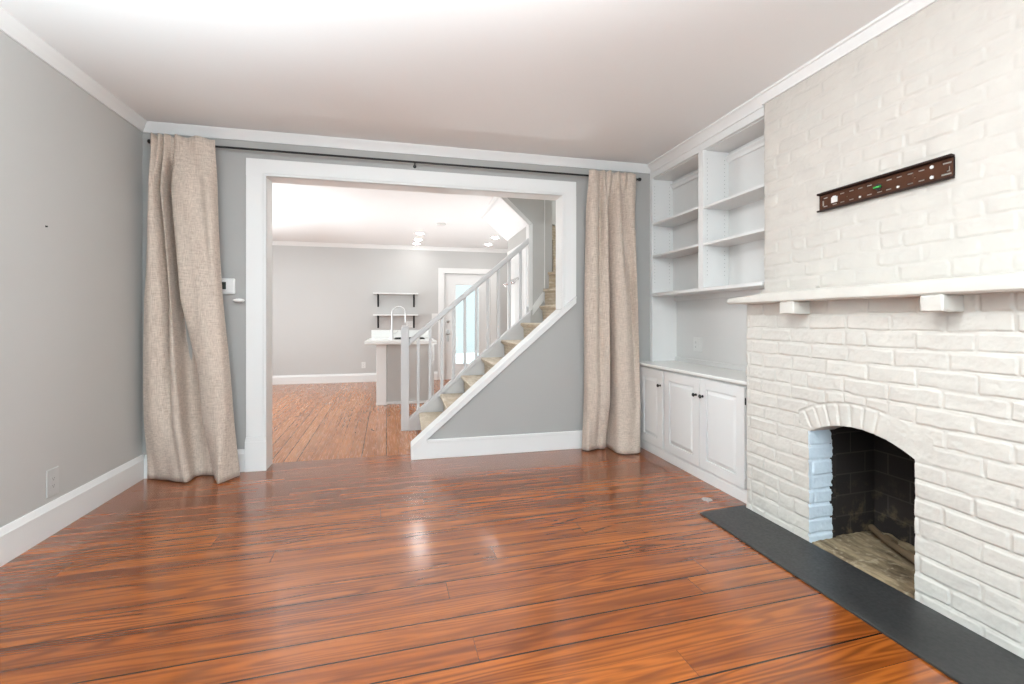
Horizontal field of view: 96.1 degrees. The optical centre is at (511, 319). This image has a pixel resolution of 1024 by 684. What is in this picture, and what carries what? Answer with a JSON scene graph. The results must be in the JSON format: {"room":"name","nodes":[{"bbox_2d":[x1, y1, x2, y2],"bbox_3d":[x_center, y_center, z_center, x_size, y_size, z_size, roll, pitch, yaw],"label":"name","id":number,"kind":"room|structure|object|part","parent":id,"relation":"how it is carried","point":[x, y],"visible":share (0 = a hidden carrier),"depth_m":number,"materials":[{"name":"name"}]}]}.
{"room":"living room","nodes":[
{"label":"living room","id":0,"kind":"room"},
{"bbox_2d":[0,30,141,527],"bbox_3d":[-2.243,-0.145,0.875,0.120,2.690,5.340,0,0,-13],"label":"wall","id":1,"kind":"structure","parent":0,"point":[71,287],"depth_m":2.68,"materials":[{"name":"grey paint"}]},
{"bbox_2d":[46,466,58,497],"bbox_3d":[-2.584,0.913,2.588,0.008,0.150,0.090,0,0,-13],"label":"wall outlet","id":2,"kind":"object","parent":1,"relation":"attached to","point":[52,475],"visible":1,"depth_m":2.58,"materials":[{"name":"plastic"}]},
{"bbox_2d":[0,454,144,566],"bbox_3d":[-2.175,1.110,0.891,0.020,0.180,5.340,0,0,-13],"label":"baseboard","id":3,"kind":"structure","parent":1,"relation":"attached to","point":[27,531],"depth_m":2.65,"materials":[{"name":"white paint"}]},
{"bbox_2d":[0,7,146,131],"bbox_3d":[-2.158,-1.455,0.895,0.055,0.070,5.340,0,0,-13],"label":"trim","id":4,"kind":"structure","parent":1,"relation":"attached to","point":[9,25],"depth_m":2.64,"materials":[{"name":"white paint"}]},
{"bbox_2d":[272,245,506,375],"bbox_3d":[-2.635,-0.175,8.995,6.230,2.750,0.120,0,0,-13],"label":"wall","id":5,"kind":"structure","parent":0,"point":[324,303],"depth_m":8.81,"materials":[{"name":"grey paint"}]},
{"bbox_2d":[272,371,437,384],"bbox_3d":[-2.570,1.117,8.938,6.130,0.165,0.020,0,0,-13],"label":"baseboard","id":6,"kind":"structure","parent":5,"relation":"attached to","point":[360,377],"depth_m":8.70,"materials":[{"name":"white paint"}]},
{"bbox_2d":[361,362,365,367],"bbox_3d":[-2.865,0.875,8.874,0.075,0.120,0.008,0,0,-13],"label":"wall outlet","id":7,"kind":"object","parent":5,"relation":"attached to","point":[363,364],"visible":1,"depth_m":8.87,"materials":[{"name":"white plastic"}]},
{"bbox_2d":[272,241,507,252],"bbox_3d":[-2.566,-1.415,8.921,6.130,0.070,0.055,0,0,-13],"label":"trim","id":8,"kind":"structure","parent":5,"relation":"attached to","point":[284,243],"depth_m":8.95,"materials":[{"name":"white paint"}]},
{"bbox_2d":[373,292,417,306],"bbox_3d":[-2.246,-0.383,8.902,0.835,0.265,0.239,0,0,-13],"label":"wall shelf","id":9,"kind":"object","parent":5,"relation":"attached to","point":[377,294],"visible":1,"depth_m":8.93,"materials":[{"name":"white paint"}]},
{"bbox_2d":[373,314,417,327],"bbox_3d":[-2.246,0.029,8.902,0.835,0.265,0.239,0,0,-13],"label":"wall shelf","id":10,"kind":"object","parent":5,"relation":"attached to","point":[377,315],"visible":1,"depth_m":8.84,"materials":[{"name":"white paint"}]},
{"bbox_2d":[406,321,412,326],"bbox_3d":[-2.022,0.090,9.074,0.130,0.125,0.008,0,0,-13],"label":"wall outlet","id":11,"kind":"object","parent":5,"relation":"attached to","point":[408,323],"visible":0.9,"depth_m":9.07,"materials":[{"name":"white plastic"}]},
{"bbox_2d":[445,274,489,378],"bbox_3d":[-0.903,0.135,9.351,0.935,2.126,0.117,0,0,-13],"label":"door","id":12,"kind":"structure","parent":5,"relation":"in","point":[451,280],"depth_m":9.32,"materials":[{"name":"white paint"}]},
{"bbox_2d":[438,268,496,379],"bbox_3d":[-0.894,0.080,9.331,1.193,2.240,0.036,0,0,-13],"label":"door frame","id":13,"kind":"structure","parent":5,"relation":"attached to","point":[441,271],"depth_m":9.28,"materials":[{"name":"white paint"}]},
{"bbox_2d":[272,183,507,248],"bbox_3d":[-1.982,-1.500,6.460,6.130,0.100,5.113,0,0,-13],"label":"ceiling","id":14,"kind":"structure","parent":0,"point":[300,213],"depth_m":6.52,"materials":[{"name":"white paint"}]},
{"bbox_2d":[142,132,649,459],"bbox_3d":[-1.371,-1.100,3.888,6.130,4.600,0.175,0,0,-13],"label":"wall","id":15,"kind":"structure","parent":0,"point":[541,390],"depth_m":4.12,"materials":[{"name":"grey paint"}]},
{"bbox_2d":[144,449,244,478],"bbox_3d":[-2.447,1.113,3.561,0.685,0.175,0.020,0,0,-13],"label":"baseboard","id":16,"kind":"structure","parent":15,"relation":"attached to","point":[241,452],"depth_m":3.62,"materials":[{"name":"white paint"}]},
{"bbox_2d":[222,278,234,293],"bbox_3d":[-2.253,-0.263,3.604,0.152,0.125,0.026,0,0,-13],"label":"thermostat","id":17,"kind":"object","parent":15,"relation":"attached to","point":[228,284],"visible":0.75,"depth_m":3.60,"materials":[{"name":"white plastic"}]},
{"bbox_2d":[233,298,244,301],"bbox_3d":[-2.143,-0.152,3.612,0.082,0.034,0.062,0,0,-13],"label":"hook","id":18,"kind":"object","parent":15,"relation":"attached to","point":[236,299],"visible":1,"depth_m":3.59,"materials":[{"name":"white plastic"}]},
{"bbox_2d":[147,139,641,180],"bbox_3d":[-0.752,-1.323,3.924,4.048,0.044,0.096,0,0,-13],"label":"curtain rod","id":19,"kind":"object","parent":15,"relation":"attached to","point":[148,140],"visible":0.67,"depth_m":3.84,"materials":[{"name":"black metal"}]},
{"bbox_2d":[143,132,239,483],"bbox_3d":[-2.424,-0.093,3.464,0.654,2.575,0.247,0,0,4],"label":"curtain","id":20,"kind":"object","parent":19,"relation":"hanging from","point":[189,425],"visible":1,"depth_m":3.41,"materials":[{"name":"fabric"}]},
{"bbox_2d":[582,169,639,453],"bbox_3d":[0.910,-0.092,4.228,0.537,2.568,0.278,0,0,5],"label":"curtain","id":21,"kind":"object","parent":19,"relation":"hanging from","point":[611,408],"visible":1,"depth_m":4.21,"materials":[{"name":"fabric"}]},
{"bbox_2d":[143,121,650,173],"bbox_3d":[-0.726,-1.455,3.952,4.255,0.070,0.055,0,0,-13],"label":"trim","id":22,"kind":"structure","parent":15,"relation":"attached to","point":[151,126],"depth_m":3.86,"materials":[{"name":"white paint"}]},
{"bbox_2d":[245,158,575,471],"bbox_3d":[-0.774,-0.040,4.033,2.780,2.480,0.189,0,0,-13],"label":"door frame","id":23,"kind":"structure","parent":15,"relation":"attached to","point":[260,173],"depth_m":3.75,"materials":[{"name":"white paint"}]},
{"bbox_2d":[411,296,576,459],"bbox_3d":[-0.152,0.492,4.181,1.500,1.417,0.191,0,0,-13],"label":"trim","id":24,"kind":"structure","parent":15,"relation":"attached to","point":[552,318],"depth_m":4.12,"materials":[{"name":"white paint"}]},
{"bbox_2d":[0,0,903,163],"bbox_3d":[0.026,-1.540,1.425,4.750,0.100,5.360,0,0,-13],"label":"ceiling","id":25,"kind":"structure","parent":0,"point":[630,81],"depth_m":2.64,"materials":[{"name":"white paint"}]},
{"bbox_2d":[0,379,958,683],"bbox_3d":[-1.359,1.260,3.840,6.130,0.120,10.700,0,0,-13],"label":"floor","id":26,"kind":"structure","parent":0,"point":[569,566],"depth_m":2.10,"materials":[{"name":"brown wood"}]},
{"bbox_2d":[376,344,433,405],"bbox_3d":[-1.605,0.772,6.919,0.805,0.855,0.815,0,0,-13],"label":"kitchen island","id":27,"kind":"object","parent":26,"relation":"on","point":[388,357],"visible":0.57,"depth_m":6.56,"materials":[{"name":"grey paint"}]},
{"bbox_3d":[-1.849,0.772,6.519,0.135,0.855,0.140,0,0,-13],"label":"corner post","id":28,"kind":"part","parent":27,"relation":"part of","materials":[{"name":"white paint"}]},
{"bbox_2d":[364,330,435,344],"bbox_3d":[-1.656,0.253,6.873,0.965,0.175,1.100,0,0,-13],"label":"island countertop","id":29,"kind":"structure","parent":27,"relation":"on","point":[378,337],"depth_m":7.11,"materials":[{"name":"white stone"}]},
{"bbox_2d":[390,306,406,338],"bbox_3d":[-1.738,0.039,7.039,0.248,0.500,0.056,0,0,-13],"label":"kitchen faucet","id":30,"kind":"object","parent":29,"relation":"on","point":[392,333],"visible":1,"depth_m":7.01,"materials":[{"name":"metal"}]},
{"bbox_3d":[-1.620,1.183,6.915,0.775,0.035,0.815,0,0,-13],"label":"rail","id":31,"kind":"part","parent":27,"relation":"part of","materials":[{"name":"white paint"}]},
{"bbox_3d":[-1.168,0.772,6.671,0.070,0.855,0.080,0,0,-13],"label":"corner post","id":32,"kind":"part","parent":27,"relation":"part of","materials":[{"name":"grey paint"}]},
{"bbox_2d":[401,224,555,430],"bbox_3d":[0.059,0.032,5.359,2.629,2.336,1.999,0,0,-13],"label":"staircase","id":33,"kind":"structure","parent":26,"relation":"on","point":[459,384],"depth_m":5.11,"materials":[{"name":"wood"}]},
{"bbox_3d":[-1.166,0.632,5.009,0.085,1.135,0.085,0,0,-13],"label":"newel post","id":34,"kind":"part","parent":33,"relation":"part of","materials":[{"name":"paint"}]},
{"bbox_3d":[-0.463,-0.334,5.175,1.359,1.233,0.060,0,0,-13],"label":"handrail","id":35,"kind":"part","parent":33,"relation":"part of","materials":[{"name":"paint"}]},
{"bbox_2d":[640,366,746,502],"bbox_3d":[1.558,0.816,3.740,0.496,0.768,1.517,0,0,-13],"label":"base cabinet","id":36,"kind":"object","parent":26,"relation":"on","point":[697,425],"visible":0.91,"depth_m":3.46,"materials":[{"name":"white paint"}]},
{"bbox_3d":[1.253,0.775,4.133,0.018,0.522,0.243,0,0,-13],"label":"raised panel","id":37,"kind":"part","parent":36,"relation":"part of","materials":[{"name":"white paint"}]},
{"bbox_3d":[1.253,0.775,4.133,0.019,0.672,0.387,0,0,-13],"label":"door","id":38,"kind":"part","parent":36,"relation":"part of","materials":[{"name":"white paint"}]},
{"bbox_3d":[1.359,0.775,3.686,0.018,0.522,0.331,0,0,-13],"label":"raised panel","id":39,"kind":"part","parent":36,"relation":"part of","materials":[{"name":"white paint"}]},
{"bbox_3d":[1.359,0.775,3.687,0.019,0.672,0.475,0,0,-13],"label":"door","id":40,"kind":"part","parent":36,"relation":"part of","materials":[{"name":"white paint"}]},
{"bbox_2d":[639,361,746,385],"bbox_3d":[1.554,0.415,3.736,0.449,0.030,1.522,0,0,-13],"label":"countertop","id":41,"kind":"structure","parent":36,"relation":"on","point":[739,377],"depth_m":3.62,"materials":[{"name":"white wood"}]},
{"bbox_2d":[647,95,764,370],"bbox_3d":[1.621,-0.545,3.790,0.345,1.890,1.449,0,0,-13],"label":"bookcase","id":42,"kind":"object","parent":41,"relation":"on","point":[707,216],"visible":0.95,"depth_m":3.73,"materials":[{"name":"white paint"}]},
{"bbox_3d":[1.484,-0.480,4.479,0.291,1.760,0.045,0,0,-13],"label":"panel","id":43,"kind":"part","parent":42,"relation":"part of","materials":[{"name":"white paint"}]},
{"bbox_3d":[1.546,-0.610,4.118,0.235,0.020,0.727,0,0,-13],"label":"shelf","id":44,"kind":"part","parent":42,"relation":"part of","materials":[{"name":"white paint"}]},
{"bbox_3d":[1.546,-0.915,4.118,0.235,0.020,0.727,0,0,-13],"label":"shelf","id":45,"kind":"part","parent":42,"relation":"part of","materials":[{"name":"white paint"}]},
{"bbox_3d":[1.645,-1.295,4.142,0.035,0.050,0.727,0,0,-13],"label":"moulding","id":46,"kind":"part","parent":42,"relation":"part of","materials":[{"name":"white paint"}]},
{"bbox_2d":[693,337,701,351],"bbox_3d":[1.687,0.225,4.183,0.009,0.125,0.120,0,0,-13],"label":"wall outlet","id":47,"kind":"object","parent":42,"relation":"attached to","point":[697,342],"visible":1,"depth_m":4.18,"materials":[{"name":"white plastic"}]},
{"bbox_3d":[1.485,-1.452,3.734,0.055,0.075,1.400,0,0,-13],"label":"crown","id":48,"kind":"part","parent":42,"relation":"part of","materials":[{"name":"white paint"}]},
{"bbox_3d":[1.638,-0.241,3.783,0.290,0.027,1.427,0,0,-13],"label":"shelf","id":49,"kind":"part","parent":42,"relation":"part of","materials":[{"name":"white paint"}]},
{"bbox_3d":[1.640,-1.365,3.783,0.210,0.020,1.427,0,0,-13],"label":"panel","id":50,"kind":"part","parent":42,"relation":"part of","materials":[{"name":"white paint"}]},
{"bbox_3d":[1.767,-0.805,3.813,0.050,1.110,1.427,0,0,-13],"label":"panel","id":51,"kind":"part","parent":42,"relation":"part of","materials":[{"name":"paint"}]},
{"bbox_3d":[1.718,-0.602,3.395,0.235,0.020,0.636,0,0,-13],"label":"shelf","id":52,"kind":"part","parent":42,"relation":"part of","materials":[{"name":"white paint"}]},
{"bbox_3d":[1.718,-0.898,3.395,0.235,0.020,0.636,0,0,-13],"label":"shelf","id":53,"kind":"part","parent":42,"relation":"part of","materials":[{"name":"white paint"}]},
{"bbox_3d":[1.817,-1.295,3.418,0.035,0.050,0.636,0,0,-13],"label":"moulding","id":54,"kind":"part","parent":42,"relation":"part of","materials":[{"name":"white paint"}]},
{"bbox_3d":[1.372,1.158,3.684,0.018,0.084,1.495,0,0,-13],"label":"board","id":55,"kind":"part","parent":36,"relation":"part of","materials":[{"name":"white paint"}]},
{"bbox_3d":[1.469,0.775,3.224,0.018,0.522,0.319,0,0,-13],"label":"raised panel","id":56,"kind":"part","parent":36,"relation":"part of","materials":[{"name":"white paint"}]},
{"bbox_3d":[1.469,0.775,3.224,0.019,0.672,0.463,0,0,-13],"label":"door","id":57,"kind":"part","parent":36,"relation":"part of","materials":[{"name":"white paint"}]},
{"bbox_2d":[702,497,712,501],"bbox_3d":[1.299,1.197,3.063,0.068,0.006,0.068,0,0,-13],"label":"escutcheon","id":58,"kind":"object","parent":26,"relation":"on","point":[704,498],"visible":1,"depth_m":3.06,"materials":[{"name":"silver metal"}]},
{"bbox_2d":[700,505,1023,683],"bbox_3d":[1.500,1.195,2.191,0.367,0.010,1.500,0,0,-13],"label":"hearth slab","id":59,"kind":"object","parent":26,"relation":"on","point":[965,656],"visible":1,"depth_m":1.90,"materials":[{"name":"stone"}]},
{"bbox_2d":[726,0,1023,658],"bbox_3d":[1.847,-0.144,2.259,0.620,2.689,1.631,0,0,-13],"label":"fireplace","id":60,"kind":"object","parent":26,"relation":"on","point":[885,334],"visible":0.99,"depth_m":2.11,"materials":[{"name":"white brick"}]},
{"bbox_2d":[756,0,937,104],"bbox_3d":[1.831,-1.457,2.259,0.056,0.066,1.630,0,0,-13],"label":"trim","id":61,"kind":"structure","parent":60,"relation":"attached to","point":[906,9],"depth_m":2.44,"materials":[{"name":"white paint"}]},
{"bbox_2d":[726,272,1023,303],"bbox_3d":[1.710,-0.141,2.208,0.331,0.090,1.597,0,0,-13],"label":"mantel shelf","id":62,"kind":"object","parent":60,"relation":"attached to","point":[957,285],"depth_m":1.99,"materials":[{"name":"white paint"}]},
{"bbox_2d":[817,153,954,212],"bbox_3d":[1.828,-0.665,2.308,0.027,0.107,0.660,0,0,-13],"label":"rail","id":63,"kind":"object","parent":60,"relation":"attached to","point":[879,183],"visible":1,"depth_m":2.24,"materials":[{"name":"brown metal"}]},
{"bbox_2d":[868,524,914,563],"bbox_3d":[1.956,1.157,2.297,0.052,0.044,0.541,0,0,8],"label":"log","id":64,"kind":"object","parent":60,"relation":"in","point":[888,540],"visible":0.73,"depth_m":2.37,"materials":[{"name":"wood"}]},
{"bbox_2d":[483,197,526,240],"bbox_3d":[-0.076,-1.305,5.902,0.420,0.390,1.120,0,0,-13],"label":"ceiling","id":65,"kind":"structure","parent":0,"point":[501,217],"depth_m":5.82,"materials":[{"name":"white paint"}]},
{"bbox_2d":[508,198,551,322],"bbox_3d":[0.159,-1.425,5.344,0.620,3.150,0.075,0,0,-13],"label":"wall","id":66,"kind":"structure","parent":0,"point":[533,209],"depth_m":5.34,"materials":[{"name":"grey paint"}]},
{"bbox_2d":[480,197,498,218],"bbox_3d":[-0.288,-1.427,5.811,0.035,0.045,1.200,0,0,-13],"label":"trim","id":67,"kind":"structure","parent":66,"relation":"attached to","point":[492,202],"depth_m":5.80,"materials":[{"name":"white paint"}]},
{"bbox_2d":[500,197,544,311],"bbox_3d":[0.109,-0.893,5.335,0.546,1.614,0.130,0,0,-13],"label":"trim","id":68,"kind":"structure","parent":66,"relation":"attached to","point":[529,227],"depth_m":5.29,"materials":[{"name":"white paint"}]},
{"bbox_2d":[508,200,555,251],"bbox_3d":[0.644,-1.100,6.073,1.200,4.600,1.120,0,0,-13],"label":"wall","id":69,"kind":"structure","parent":0,"point":[520,237],"depth_m":6.10,"materials":[{"name":"grey paint"}]},
{"bbox_2d":[511,250,523,325],"bbox_3d":[0.065,0.180,5.869,0.021,2.040,0.830,0,0,-13],"label":"door","id":70,"kind":"structure","parent":69,"relation":"in","point":[515,260],"depth_m":5.88,"materials":[{"name":"white paint"}]},
{"bbox_2d":[504,277,518,286],"bbox_3d":[-0.008,-0.486,5.883,0.114,0.098,0.550,0,0,-13],"label":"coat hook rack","id":71,"kind":"object","parent":70,"relation":"attached to","point":[513,281],"visible":0.67,"depth_m":5.81,"materials":[{"name":"metal"}]},
{"bbox_2d":[507,243,527,329],"bbox_3d":[0.063,0.135,5.868,0.031,2.130,0.996,0,0,-13],"label":"door frame","id":72,"kind":"structure","parent":69,"relation":"attached to","point":[525,248],"depth_m":5.45,"materials":[{"name":"white paint"}]},
{"label":"outside","id":73,"kind":"structure","parent":0,"visible":0},
{"bbox_2d":[456,285,474,352],"bbox_3d":[-1.329,-0.480,11.652,3.200,2.640,0.112,0,0,-13],"label":"window","id":74,"kind":"structure","parent":73,"point":[460,289],"depth_m":11.64,"materials":[{"name":"glass"}]}
]}

